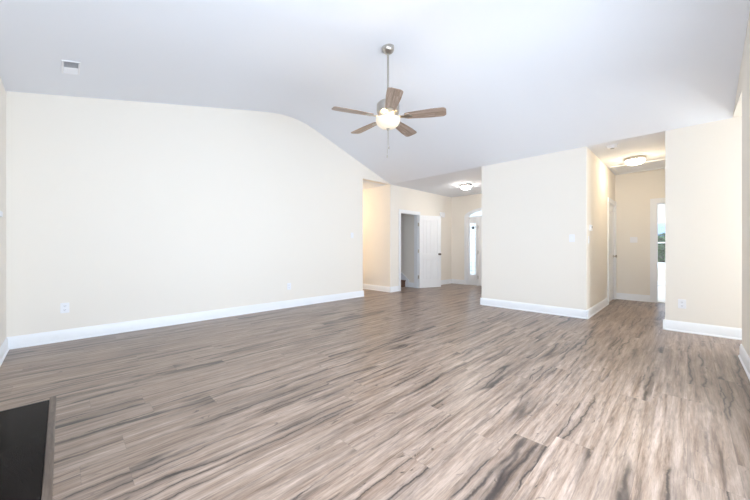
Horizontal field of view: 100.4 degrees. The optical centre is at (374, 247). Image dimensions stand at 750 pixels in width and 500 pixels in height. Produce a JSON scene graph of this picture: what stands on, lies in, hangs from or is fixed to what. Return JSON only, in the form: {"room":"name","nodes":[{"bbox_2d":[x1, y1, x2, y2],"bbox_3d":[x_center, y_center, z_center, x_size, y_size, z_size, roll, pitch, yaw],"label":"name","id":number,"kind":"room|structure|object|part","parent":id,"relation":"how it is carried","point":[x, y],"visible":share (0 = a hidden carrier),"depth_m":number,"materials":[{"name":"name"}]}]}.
{"room":"empty living room","nodes":[
{"label":"empty living room","id":0,"kind":"room"},
{"bbox_2d":[0,77,5,345],"bbox_3d":[-2.098,-0.295,1.391,0.120,2.840,5.965,0,0,-45],"label":"wall","id":1,"kind":"structure","parent":0,"point":[2,89],"depth_m":3.24,"materials":[{"name":"white paint"}]},
{"bbox_2d":[0,337,8,366],"bbox_3d":[-2.047,1.056,1.442,0.024,0.138,5.725,0,0,-45],"label":"baseboard","id":2,"kind":"structure","parent":1,"relation":"attached to","point":[4,349],"depth_m":3.20,"materials":[{"name":"paint"}]},
{"bbox_2d":[6,91,450,336],"bbox_3d":[-0.820,-0.682,6.802,9.340,3.614,0.120,0,0,-45],"label":"wall","id":3,"kind":"structure","parent":0,"point":[117,211],"depth_m":4.57,"materials":[{"name":"white paint"}]},
{"bbox_2d":[60,303,68,312],"bbox_3d":[-3.751,0.725,3.780,0.078,0.122,0.010,0,0,-45],"label":"wall outlet","id":4,"kind":"object","parent":3,"relation":"attached to","point":[64,307],"visible":1,"depth_m":3.78,"materials":[{"name":"white plastic"}]},
{"bbox_2d":[7,290,363,349],"bbox_3d":[-3.526,1.056,6.718,5.394,0.138,3.874,0,0,-45],"label":"baseboard","id":5,"kind":"structure","parent":3,"relation":"attached to","point":[21,341],"depth_m":4.42,"materials":[{"name":"paint"}]},
{"bbox_2d":[399,209,419,290],"bbox_3d":[0.903,0.058,8.507,0.903,2.135,0.146,0,0,-45],"label":"trim","id":6,"kind":"structure","parent":3,"relation":"attached to","point":[407,212],"depth_m":8.73,"materials":[{"name":"paint"}]},
{"bbox_2d":[418,215,440,287],"bbox_3d":[1.539,0.102,8.845,0.782,2.030,0.177,0,0,-25],"label":"door","id":7,"kind":"structure","parent":3,"relation":"in","point":[429,251],"depth_m":8.83,"materials":[{"name":"paint"}]},
{"bbox_3d":[1.560,-0.308,8.854,0.505,0.950,0.023,0,0,-25],"label":"panel","id":8,"kind":"part","parent":7,"relation":"part of","materials":[{"name":"paint"}]},
{"bbox_3d":[1.560,0.607,8.854,0.505,0.580,0.023,0,0,-25],"label":"panel","id":9,"kind":"part","parent":7,"relation":"part of","materials":[{"name":"paint"}]},
{"bbox_2d":[0,283,749,499],"bbox_3d":[2.280,1.169,6.311,13.270,0.112,12.900,0,0,-45],"label":"floor","id":10,"kind":"structure","parent":0,"point":[432,393],"depth_m":2.25,"materials":[{"name":"laminate"}]},
{"bbox_2d":[0,396,55,499],"bbox_3d":[-1.913,1.117,1.580,0.407,0.016,1.756,0,0,-45],"label":"hearth","id":11,"kind":"object","parent":10,"relation":"on","point":[27,432],"visible":1,"depth_m":1.72,"materials":[{"name":"stone"}]},
{"bbox_2d":[401,272,408,286],"bbox_3d":[-0.082,0.315,9.330,1.058,1.620,1.950,0,0,-45],"label":"staircase","id":12,"kind":"structure","parent":10,"relation":"on","point":[404,280],"depth_m":9.05,"materials":[{"name":"wood"}]},
{"bbox_2d":[0,0,749,196],"bbox_3d":[2.323,-2.170,6.353,13.390,1.110,12.900,0,0,-45],"label":"ceiling","id":13,"kind":"structure","parent":0,"point":[513,79],"depth_m":3.68,"materials":[{"name":"white paint"}]},
{"bbox_2d":[62,60,80,74],"bbox_3d":[-3.118,-1.847,3.204,0.318,0.040,0.135,0,0,45],"label":"ceiling vent","id":14,"kind":"object","parent":13,"relation":"in","point":[68,67],"visible":1,"depth_m":3.19,"materials":[{"name":"white plastic"}]},
{"bbox_2d":[332,44,445,157],"bbox_3d":[0.145,-1.806,3.887,1.355,1.394,1.327,0,0,-45],"label":"ceiling fan","id":15,"kind":"object","parent":13,"relation":"hanging from","point":[388,108],"visible":1,"depth_m":3.76,"materials":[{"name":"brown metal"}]},
{"bbox_3d":[-0.259,-1.608,3.681,0.495,0.040,0.168,0,0,-22],"label":"blade","id":16,"kind":"part","parent":15,"relation":"part of","materials":[{"name":"brown wood"}]},
{"bbox_3d":[-0.130,-1.608,4.197,0.168,0.040,0.495,0,0,-40],"label":"blade","id":17,"kind":"part","parent":15,"relation":"part of","materials":[{"name":"brown wood"}]},
{"bbox_3d":[0.161,-1.528,3.850,0.300,0.115,0.300,0,0,-45],"label":"lamp shade","id":18,"kind":"part","parent":15,"relation":"part of","materials":[{"name":"white glass"}]},
{"bbox_3d":[0.192,-1.608,3.399,0.168,0.040,0.495,0,0,-4],"label":"blade","id":19,"kind":"part","parent":15,"relation":"part of","materials":[{"name":"brown wood"}]},
{"bbox_3d":[0.400,-1.608,4.234,0.168,0.040,0.495,0,0,32],"label":"blade","id":20,"kind":"part","parent":15,"relation":"part of","materials":[{"name":"brown wood"}]},
{"bbox_3d":[0.600,-1.608,3.741,0.495,0.040,0.168,0,0,14],"label":"blade","id":21,"kind":"part","parent":15,"relation":"part of","materials":[{"name":"brown wood"}]},
{"bbox_2d":[460,184,471,189],"bbox_3d":[2.319,-1.546,7.976,0.290,0.139,0.290,0,0,-45],"label":"ceiling light","id":22,"kind":"object","parent":13,"relation":"attached to","point":[463,186],"visible":1,"depth_m":7.88,"materials":[{"name":"white glass"}]},
{"bbox_2d":[607,144,617,148],"bbox_3d":[3.748,-1.591,4.936,0.144,0.047,0.144,0,0,-45],"label":"smoke detector","id":23,"kind":"object","parent":13,"relation":"attached to","point":[613,146],"visible":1,"depth_m":4.89,"materials":[{"name":"white plastic"}]},
{"bbox_2d":[624,156,645,164],"bbox_3d":[4.656,-1.546,5.597,0.310,0.139,0.310,0,0,-45],"label":"ceiling light","id":24,"kind":"object","parent":13,"relation":"attached to","point":[634,160],"visible":1,"depth_m":5.51,"materials":[{"name":"white glass"}]},
{"bbox_2d":[363,185,386,285],"bbox_3d":[-1.015,-0.245,9.415,0.120,2.740,3.850,0,0,-45],"label":"wall","id":25,"kind":"structure","parent":0,"point":[374,199],"depth_m":8.30,"materials":[{"name":"white paint"}]},
{"bbox_2d":[363,284,398,292],"bbox_3d":[-0.860,1.056,9.383,0.341,0.138,3.874,0,0,-45],"label":"baseboard","id":26,"kind":"structure","parent":25,"relation":"attached to","point":[365,286],"depth_m":8.13,"materials":[{"name":"paint"}]},
{"bbox_2d":[401,214,413,282],"bbox_3d":[-0.163,-0.245,9.489,1.190,2.740,2.750,0,0,-45],"label":"wall","id":27,"kind":"structure","parent":0,"point":[407,221],"depth_m":9.06,"materials":[{"name":"white paint"}]},
{"bbox_2d":[451,194,481,279],"bbox_3d":[3.387,-0.245,9.115,0.120,2.740,2.560,0,0,-45],"label":"wall","id":28,"kind":"structure","parent":0,"point":[460,205],"depth_m":9.77,"materials":[{"name":"white paint"}]},
{"bbox_2d":[441,279,463,284],"bbox_3d":[2.712,1.056,8.524,1.670,0.138,2.440,0,0,-45],"label":"baseboard","id":29,"kind":"structure","parent":28,"relation":"attached to","point":[448,281],"depth_m":9.79,"materials":[{"name":"paint"}]},
{"bbox_2d":[464,208,481,284],"bbox_3d":[3.386,-0.045,9.015,0.022,2.340,1.770,0,0,-45],"label":"trim","id":30,"kind":"structure","parent":28,"relation":"attached to","point":[474,210],"depth_m":9.60,"materials":[{"name":"paint"}]},
{"bbox_2d":[467,210,481,285],"bbox_3d":[3.402,-0.015,9.030,0.178,2.280,1.600,0,0,-45],"label":"door","id":31,"kind":"structure","parent":28,"relation":"in","point":[474,236],"depth_m":9.44,"materials":[{"name":"paint"}]},
{"bbox_3d":[2.983,0.025,9.503,0.008,1.560,0.186,0,0,-45],"label":"glass","id":32,"kind":"part","parent":31,"relation":"part of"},
{"bbox_3d":[3.429,-1.040,9.058,0.010,0.170,1.520,0,0,-45],"label":"transom glass","id":33,"kind":"part","parent":31,"relation":"part of","materials":[{"name":"white glass"}]},
{"bbox_2d":[588,148,614,308],"bbox_3d":[4.340,-0.245,6.027,2.660,2.740,0.120,0,0,-45],"label":"wall","id":34,"kind":"structure","parent":0,"point":[601,180],"depth_m":5.56,"materials":[{"name":"white paint"}]},
{"bbox_2d":[607,197,615,303],"bbox_3d":[4.936,0.058,6.604,0.930,2.135,0.146,0,0,-45],"label":"trim","id":35,"kind":"structure","parent":34,"relation":"attached to","point":[610,201],"depth_m":6.40,"materials":[{"name":"paint"}]},
{"bbox_2d":[609,205,616,301],"bbox_3d":[4.964,0.107,6.555,0.749,2.020,0.106,0,0,-45],"label":"door","id":36,"kind":"structure","parent":34,"relation":"in","point":[611,208],"depth_m":6.68,"materials":[{"name":"paint"}]},
{"bbox_3d":[4.949,-0.303,6.591,0.490,0.940,0.023,0,0,-45],"label":"panel","id":37,"kind":"part","parent":36,"relation":"part of","materials":[{"name":"paint"}]},
{"bbox_3d":[4.949,0.607,6.591,0.490,0.580,0.023,0,0,-45],"label":"panel","id":38,"kind":"part","parent":36,"relation":"part of","materials":[{"name":"paint"}]},
{"bbox_2d":[610,159,664,174],"bbox_3d":[5.264,-1.606,6.219,0.840,0.018,0.840,0,0,-45],"label":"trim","id":39,"kind":"structure","parent":34,"relation":"attached to","point":[655,164],"depth_m":6.25,"materials":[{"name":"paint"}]},
{"bbox_3d":[5.264,-1.612,6.219,0.720,0.006,0.720,0,0,-45],"label":"hatch panel","id":40,"kind":"part","parent":39,"relation":"part of","materials":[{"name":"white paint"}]},
{"bbox_2d":[482,116,741,328],"bbox_3d":[4.451,-0.245,3.949,0.120,2.740,6.490,0,0,-45],"label":"wall","id":41,"kind":"structure","parent":0,"point":[531,206],"depth_m":4.96,"materials":[{"name":"white paint"}]},
{"bbox_2d":[480,297,608,318],"bbox_3d":[3.752,1.056,6.597,2.924,0.138,1.805,0,0,-45],"label":"baseboard","id":42,"kind":"structure","parent":41,"relation":"attached to","point":[561,311],"depth_m":5.47,"materials":[{"name":"paint"}]},
{"bbox_2d":[569,234,574,241],"bbox_3d":[3.211,-0.160,5.096,0.078,0.122,0.012,0,0,45],"label":"light switch","id":43,"kind":"object","parent":41,"relation":"attached to","point":[571,236],"visible":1,"depth_m":5.09,"materials":[{"name":"white plastic"}]},
{"bbox_2d":[678,299,685,308],"bbox_3d":[4.118,0.750,4.191,0.078,0.122,0.010,0,0,45],"label":"wall outlet","id":44,"kind":"object","parent":41,"relation":"attached to","point":[681,302],"visible":1,"depth_m":4.19,"materials":[{"name":"white plastic"}]},
{"bbox_2d":[663,319,741,339],"bbox_3d":[5.849,1.056,3.559,1.594,0.138,3.721,0,0,-45],"label":"baseboard","id":45,"kind":"structure","parent":41,"relation":"attached to","point":[679,326],"depth_m":4.04,"materials":[{"name":"paint"}]},
{"bbox_2d":[615,169,664,294],"bbox_3d":[6.147,-0.245,6.185,0.120,2.740,2.453,0,0,-45],"label":"wall","id":46,"kind":"structure","parent":0,"point":[634,192],"depth_m":6.68,"materials":[{"name":"white paint"}]},
{"bbox_2d":[616,293,649,301],"bbox_3d":[6.139,1.056,6.091,0.024,0.138,2.333,0,0,-45],"label":"baseboard","id":47,"kind":"structure","parent":46,"relation":"attached to","point":[624,296],"depth_m":6.69,"materials":[{"name":"paint"}]},
{"bbox_2d":[630,237,636,242],"bbox_3d":[5.543,-0.175,6.696,0.124,0.122,0.012,0,0,45],"label":"light switch","id":48,"kind":"object","parent":46,"relation":"attached to","point":[632,239],"visible":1,"depth_m":6.70,"materials":[{"name":"white plastic"}]},
{"bbox_2d":[650,198,664,302],"bbox_3d":[6.113,0.052,6.201,0.146,2.145,0.975,0,0,-45],"label":"trim","id":49,"kind":"structure","parent":46,"relation":"attached to","point":[654,203],"depth_m":6.45,"materials":[{"name":"paint"}]},
{"bbox_2d":[658,204,664,280],"bbox_3d":[8.641,-0.245,9.419,0.120,2.740,3.740,0,0,-45],"label":"wall","id":50,"kind":"structure","parent":0,"point":[661,207],"depth_m":9.38,"materials":[{"name":"white paint"}]},
{"bbox_2d":[658,218,664,268],"bbox_3d":[8.892,-0.140,9.118,1.300,1.530,0.150,0,0,45],"label":"window","id":51,"kind":"structure","parent":50,"relation":"in","point":[661,265],"depth_m":9.38,"materials":[{"name":"paint"}]},
{"bbox_2d":[733,11,749,357],"bbox_3d":[2.245,-0.682,1.602,6.320,3.614,0.120,0,0,-45],"label":"wall","id":52,"kind":"structure","parent":0,"point":[742,101],"depth_m":3.01,"materials":[{"name":"white paint"}]},
{"bbox_2d":[738,344,749,380],"bbox_3d":[2.958,1.056,0.234,5.394,0.138,3.109,0,0,-45],"label":"baseboard","id":53,"kind":"structure","parent":52,"relation":"attached to","point":[743,356],"depth_m":2.94,"materials":[{"name":"paint"}]},
{"label":"outside","id":54,"kind":"structure","parent":0,"visible":0},
{"bbox_3d":[24.360,1.525,24.360,51.100,0.100,80.000,0,0,-45],"label":"ground","id":55,"kind":"structure","parent":54,"visible":0},
{"bbox_2d":[658,233,664,261],"bbox_3d":[18.360,0.259,19.907,2.643,2.469,2.603,0,0,-45],"label":"tree","id":56,"kind":"object","parent":55,"relation":"on","point":[661,246],"visible":0.19,"depth_m":19.47,"materials":[{"name":"green plant"}]}
]}

